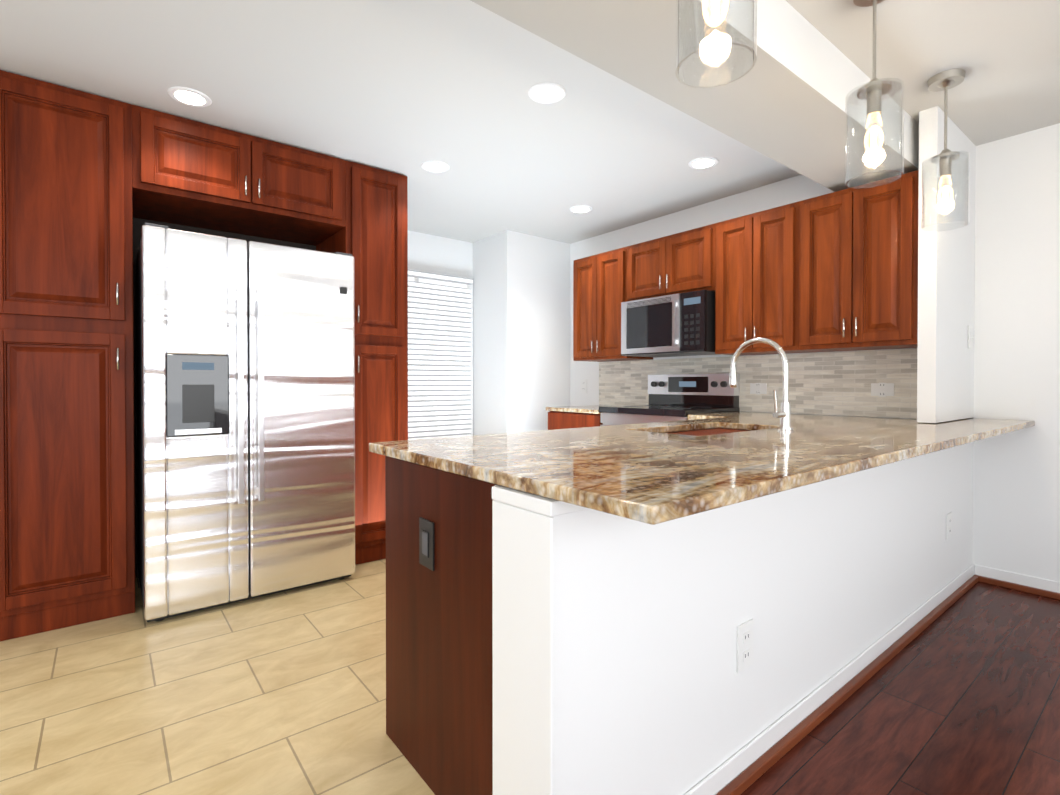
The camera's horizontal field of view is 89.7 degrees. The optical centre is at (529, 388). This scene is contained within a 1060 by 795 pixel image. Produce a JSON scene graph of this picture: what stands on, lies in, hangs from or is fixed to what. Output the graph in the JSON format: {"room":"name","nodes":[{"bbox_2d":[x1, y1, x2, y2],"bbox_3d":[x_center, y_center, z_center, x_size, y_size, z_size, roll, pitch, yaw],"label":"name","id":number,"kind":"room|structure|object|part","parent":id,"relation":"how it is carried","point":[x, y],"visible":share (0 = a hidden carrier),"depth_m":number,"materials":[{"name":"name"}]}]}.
{"room":"kitchen","nodes":[
{"label":"kitchen","id":0,"kind":"room"},
{"bbox_2d":[0,559,434,794],"bbox_3d":[-1.121,1.113,2.454,6.620,0.060,3.635,0,1,-39],"label":"floor","id":1,"kind":"structure","parent":0,"point":[282,693],"depth_m":1.85,"materials":[{"name":"beige tile"}]},
{"bbox_2d":[0,70,138,640],"bbox_3d":[-2.277,-0.136,2.602,0.530,2.436,0.600,0,1,-39],"label":"tall cabinet","id":2,"kind":"object","parent":1,"relation":"on","point":[91,185],"depth_m":2.39,"materials":[{"name":"brown wood"}]},
{"bbox_2d":[136,223,354,621],"bbox_3d":[-1.588,0.162,2.984,0.966,1.832,0.840,0,1,-39],"label":"fridge","id":3,"kind":"object","parent":1,"relation":"on","point":[245,372],"visible":1,"depth_m":2.65,"materials":[{"name":"grey metal"}]},
{"bbox_3d":[-1.347,0.001,2.715,0.832,1.120,0.121,0,1,-39],"label":"panel","id":4,"kind":"part","parent":3,"relation":"part of","materials":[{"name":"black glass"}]},
{"bbox_2d":[312,160,407,564],"bbox_3d":[-1.116,-0.145,3.527,0.400,2.436,0.600,0,1,-39],"label":"tall cabinet","id":5,"kind":"object","parent":1,"relation":"on","point":[375,232],"depth_m":3.29,"materials":[{"name":"brown wood"}]},
{"bbox_2d":[385,428,752,794],"bbox_3d":[0.821,0.645,2.321,2.797,0.879,0.622,0,1,-39],"label":"base cabinet","id":6,"kind":"object","parent":1,"relation":"on","point":[439,693],"visible":0.1,"depth_m":1.40,"materials":[{"name":"brown wood"}]},
{"bbox_2d":[419,517,433,570],"bbox_3d":[-0.283,0.422,1.450,0.009,0.128,0.078,0,1,-39],"label":"light switch","id":7,"kind":"object","parent":6,"relation":"attached to","point":[426,542],"visible":1,"depth_m":1.44,"materials":[{"name":"black plastic"}]},
{"bbox_2d":[389,425,699,469],"bbox_3d":[0.110,0.194,1.794,1.050,0.030,0.330,0,1,-39],"label":"countertop","id":8,"kind":"structure","parent":6,"relation":"on","point":[425,453],"depth_m":1.80,"materials":[{"name":"stone"}]},
{"bbox_2d":[369,412,768,456],"bbox_3d":[0.624,0.187,2.556,2.804,0.030,0.197,0,1,-39],"label":"countertop","id":9,"kind":"structure","parent":6,"relation":"on","point":[709,420],"depth_m":2.60,"materials":[{"name":"stone"}]},
{"bbox_2d":[546,405,607,413],"bbox_3d":[0.565,0.170,4.372,0.634,0.030,0.611,0,1,-39],"label":"countertop","id":10,"kind":"structure","parent":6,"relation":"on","point":[594,409],"depth_m":4.23,"materials":[{"name":"stone"}]},
{"bbox_2d":[688,411,760,416],"bbox_3d":[1.320,0.179,3.421,0.639,0.030,0.288,0,1,-39],"label":"countertop","id":11,"kind":"structure","parent":6,"relation":"on","point":[692,415],"depth_m":3.58,"materials":[{"name":"stone"}]},
{"bbox_2d":[441,416,1034,524],"bbox_3d":[1.233,0.192,2.072,3.154,0.030,0.627,0,1,-39],"label":"countertop","id":12,"kind":"structure","parent":6,"relation":"on","point":[653,473],"depth_m":1.35,"materials":[{"name":"stone"}]},
{"bbox_2d":[729,338,793,429],"bbox_3d":[0.977,-0.024,2.306,0.131,0.396,0.288,0,1,-39],"label":"faucet","id":13,"kind":"object","parent":12,"relation":"on","point":[784,414],"visible":1,"depth_m":2.23,"materials":[{"name":"silver metal"}]},
{"bbox_2d":[721,413,856,427],"bbox_3d":[1.478,0.184,2.883,1.063,0.030,0.330,0,1,-39],"label":"countertop","id":14,"kind":"structure","parent":6,"relation":"on","point":[794,417],"depth_m":2.89,"materials":[{"name":"stone"}]},
{"bbox_2d":[548,411,602,429],"bbox_3d":[0.572,0.626,4.381,0.618,0.878,0.603,0,1,-39],"label":"base cabinet","id":15,"kind":"object","parent":1,"relation":"on","point":[561,420],"depth_m":4.15,"materials":[{"name":"brown wood"}]},
{"bbox_2d":[599,373,739,425],"bbox_3d":[0.968,0.483,3.816,0.684,1.175,0.748,0,1,-39],"label":"range","id":16,"kind":"object","parent":1,"relation":"on","point":[675,397],"visible":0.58,"depth_m":3.83,"materials":[{"name":"silver metal"}]},
{"bbox_2d":[0,0,1059,243],"bbox_3d":[-0.067,-1.384,1.107,6.620,0.080,7.020,0,1,-39],"label":"ceiling","id":17,"kind":"structure","parent":0,"point":[408,88],"depth_m":2.40,"materials":[{"name":"white paint"}]},
{"bbox_2d":[167,86,211,106],"bbox_3d":[-1.583,-1.353,2.482,0.176,0.007,0.176,0,1,-39],"label":"recessed light","id":18,"kind":"object","parent":17,"relation":"in","point":[189,96],"visible":1,"depth_m":2.47,"materials":[{"name":"white"}]},
{"bbox_2d":[421,161,449,172],"bbox_3d":[-0.582,-1.361,3.279,0.176,0.007,0.176,0,1,-39],"label":"recessed light","id":19,"kind":"object","parent":17,"relation":"in","point":[436,166],"visible":1,"depth_m":3.26,"materials":[{"name":"white"}]},
{"bbox_2d":[528,82,565,103],"bbox_3d":[0.078,-1.353,2.450,0.176,0.007,0.176,0,1,-39],"label":"recessed light","id":20,"kind":"object","parent":17,"relation":"in","point":[546,93],"visible":1,"depth_m":2.44,"materials":[{"name":"white"}]},
{"bbox_2d":[570,205,592,212],"bbox_3d":[0.391,-1.368,4.080,0.176,0.007,0.176,0,1,-39],"label":"recessed light","id":21,"kind":"object","parent":17,"relation":"in","point":[581,209],"visible":1,"depth_m":4.07,"materials":[{"name":"white"}]},
{"bbox_2d":[470,0,918,191],"bbox_3d":[-0.372,-1.230,1.114,6.150,0.230,0.410,0,1,-39],"label":"beam","id":22,"kind":"structure","parent":17,"relation":"attached to","point":[782,101],"depth_m":1.95,"materials":[{"name":"white paint"}]},
{"bbox_2d":[688,157,718,168],"bbox_3d":[1.048,-1.360,3.223,0.176,0.007,0.176,0,1,-39],"label":"recessed light","id":23,"kind":"object","parent":17,"relation":"in","point":[702,162],"visible":1,"depth_m":3.21,"materials":[{"name":"white"}]},
{"bbox_2d":[675,0,756,87],"bbox_3d":[0.401,-1.020,1.150,0.166,0.650,0.166,0,1,-39],"label":"pendant light","id":24,"kind":"object","parent":17,"relation":"hanging from","point":[716,9],"visible":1,"depth_m":1.16,"materials":[{"name":"clear glass"}]},
{"bbox_2d":[845,0,903,188],"bbox_3d":[1.156,-1.026,1.790,0.166,0.650,0.166,0,1,-39],"label":"pendant light","id":25,"kind":"object","parent":17,"relation":"hanging from","point":[873,91],"visible":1,"depth_m":1.78,"materials":[{"name":"clear glass"}]},
{"bbox_2d":[922,69,969,231],"bbox_3d":[1.815,-1.030,2.327,0.166,0.650,0.166,0,1,-39],"label":"pendant light","id":26,"kind":"object","parent":17,"relation":"hanging from","point":[945,81],"visible":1,"depth_m":2.31,"materials":[{"name":"clear glass"}]},
{"bbox_2d":[408,106,1059,794],"bbox_3d":[-0.067,-0.124,1.119,6.620,2.440,7.020,0,1,-39],"label":"wall","id":27,"kind":"structure","parent":0,"point":[818,584],"depth_m":2.46,"materials":[{"name":"white paint"}]},
{"bbox_2d":[136,106,343,249],"bbox_3d":[-1.671,-1.161,3.075,1.020,0.396,0.600,0,1,-39],"label":"upper cabinet","id":28,"kind":"object","parent":27,"relation":"attached to","point":[191,174],"depth_m":2.86,"materials":[{"name":"brown wood"}]},
{"bbox_2d":[408,269,472,434],"bbox_3d":[-0.994,-0.233,4.690,1.160,1.610,0.035,0,1,-39],"label":"window","id":29,"kind":"structure","parent":27,"relation":"in","point":[439,282],"depth_m":5.03,"materials":[{"name":"white"}]},
{"bbox_2d":[408,269,472,439],"bbox_3d":[-0.968,-0.246,4.657,1.080,1.542,0.050,0,1,-39],"label":"window blinds","id":30,"kind":"object","parent":29,"relation":"attached to","point":[439,361],"visible":0.54,"depth_m":4.77,"materials":[{"name":"white plastic"}]},
{"bbox_2d":[492,486,588,794],"bbox_3d":[1.209,0.649,2.098,3.150,0.876,0.205,0,1,-39],"label":"trim","id":31,"kind":"structure","parent":27,"relation":"attached to","point":[523,624],"depth_m":1.11,"materials":[{"name":"white wood"}]},
{"bbox_2d":[581,379,586,392],"bbox_3d":[0.500,-0.020,4.959,0.008,0.128,0.078,0,1,-39],"label":"outlet","id":32,"kind":"object","parent":27,"relation":"attached to","point":[583,385],"visible":1,"depth_m":4.95,"materials":[{"name":"white plastic"}]},
{"bbox_2d":[573,247,652,361],"bbox_3d":[0.680,-0.668,4.455,0.346,0.865,0.603,0,1,-39],"label":"upper cabinet","id":33,"kind":"object","parent":27,"relation":"attached to","point":[598,279],"depth_m":4.33,"materials":[{"name":"brown wood"}]},
{"bbox_2d":[625,224,712,301],"bbox_3d":[1.105,-0.876,3.919,0.346,0.440,0.764,0,1,-39],"label":"upper cabinet","id":34,"kind":"object","parent":27,"relation":"attached to","point":[682,262],"depth_m":3.78,"materials":[{"name":"brown wood"}]},
{"bbox_2d":[621,290,718,356],"bbox_3d":[1.065,-0.448,3.891,0.446,0.406,0.717,0,1,-39],"label":"microwave","id":35,"kind":"object","parent":34,"relation":"attached to","point":[678,324],"visible":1,"depth_m":3.72,"materials":[{"name":"silver metal"}]},
{"bbox_2d":[737,619,752,672],"bbox_3d":[0.605,0.722,1.495,0.078,0.128,0.008,0,1,-39],"label":"outlet","id":36,"kind":"object","parent":27,"relation":"attached to","point":[744,645],"visible":1,"depth_m":1.49,"materials":[{"name":"white plastic"}]},
{"bbox_2d":[710,203,792,355],"bbox_3d":[1.513,-0.659,3.410,0.346,0.865,0.543,0,1,-39],"label":"upper cabinet","id":37,"kind":"object","parent":27,"relation":"attached to","point":[753,253],"depth_m":3.29,"materials":[{"name":"brown wood"}]},
{"bbox_2d":[599,348,916,418],"bbox_3d":[1.402,-0.034,3.826,0.009,0.385,2.496,0,1,-39],"label":"backsplash","id":38,"kind":"structure","parent":27,"relation":"attached to","point":[830,383],"depth_m":3.37,"materials":[{"name":"tile"}]},
{"bbox_2d":[750,383,766,394],"bbox_3d":[1.552,0.002,3.623,0.008,0.080,0.115,0,1,-39],"label":"outlet","id":39,"kind":"object","parent":38,"relation":"attached to","point":[758,388],"visible":1,"depth_m":3.62,"materials":[{"name":"white plastic"}]},
{"bbox_2d":[871,383,893,396],"bbox_3d":[2.013,0.008,3.044,0.008,0.080,0.115,0,1,-39],"label":"outlet","id":40,"kind":"object","parent":38,"relation":"attached to","point":[882,389],"visible":1,"depth_m":3.04,"materials":[{"name":"white plastic"}]},
{"bbox_2d":[684,564,983,794],"bbox_3d":[1.262,1.045,2.005,3.090,0.085,0.034,0,1,-39],"label":"baseboard","id":41,"kind":"structure","parent":27,"relation":"attached to","point":[742,770],"depth_m":1.77,"materials":[{"name":"white wood"}]},
{"bbox_2d":[793,170,918,352],"bbox_3d":[1.864,-0.655,2.968,0.346,0.865,0.585,0,1,-39],"label":"upper cabinet","id":42,"kind":"object","parent":27,"relation":"attached to","point":[834,271],"depth_m":2.84,"materials":[{"name":"brown wood"}]},
{"bbox_2d":[946,512,951,539],"bbox_3d":[2.134,0.701,2.713,0.078,0.128,0.008,0,1,-39],"label":"outlet","id":43,"kind":"object","parent":27,"relation":"attached to","point":[948,525],"visible":0.98,"depth_m":2.70,"materials":[{"name":"white plastic"}]},
{"bbox_2d":[968,325,973,348],"bbox_3d":[2.434,-0.281,2.937,0.078,0.128,0.017,0,1,-39],"label":"light switch","id":44,"kind":"object","parent":27,"relation":"attached to","point":[970,337],"visible":1,"depth_m":2.93,"materials":[{"name":"white plastic"}]},
{"bbox_2d":[984,566,1059,599],"bbox_3d":[3.546,1.048,1.683,0.038,0.085,3.384,0,1,-39],"label":"baseboard","id":45,"kind":"structure","parent":27,"relation":"attached to","point":[1016,581],"depth_m":2.84,"materials":[{"name":"white wood"}]},
{"bbox_2d":[741,581,1059,794],"bbox_3d":[1.066,1.139,-0.291,6.620,0.060,3.385,0,1,-39],"label":"floor","id":46,"kind":"structure","parent":0,"point":[960,695],"depth_m":1.75,"materials":[{"name":"brown wood"}]}
]}

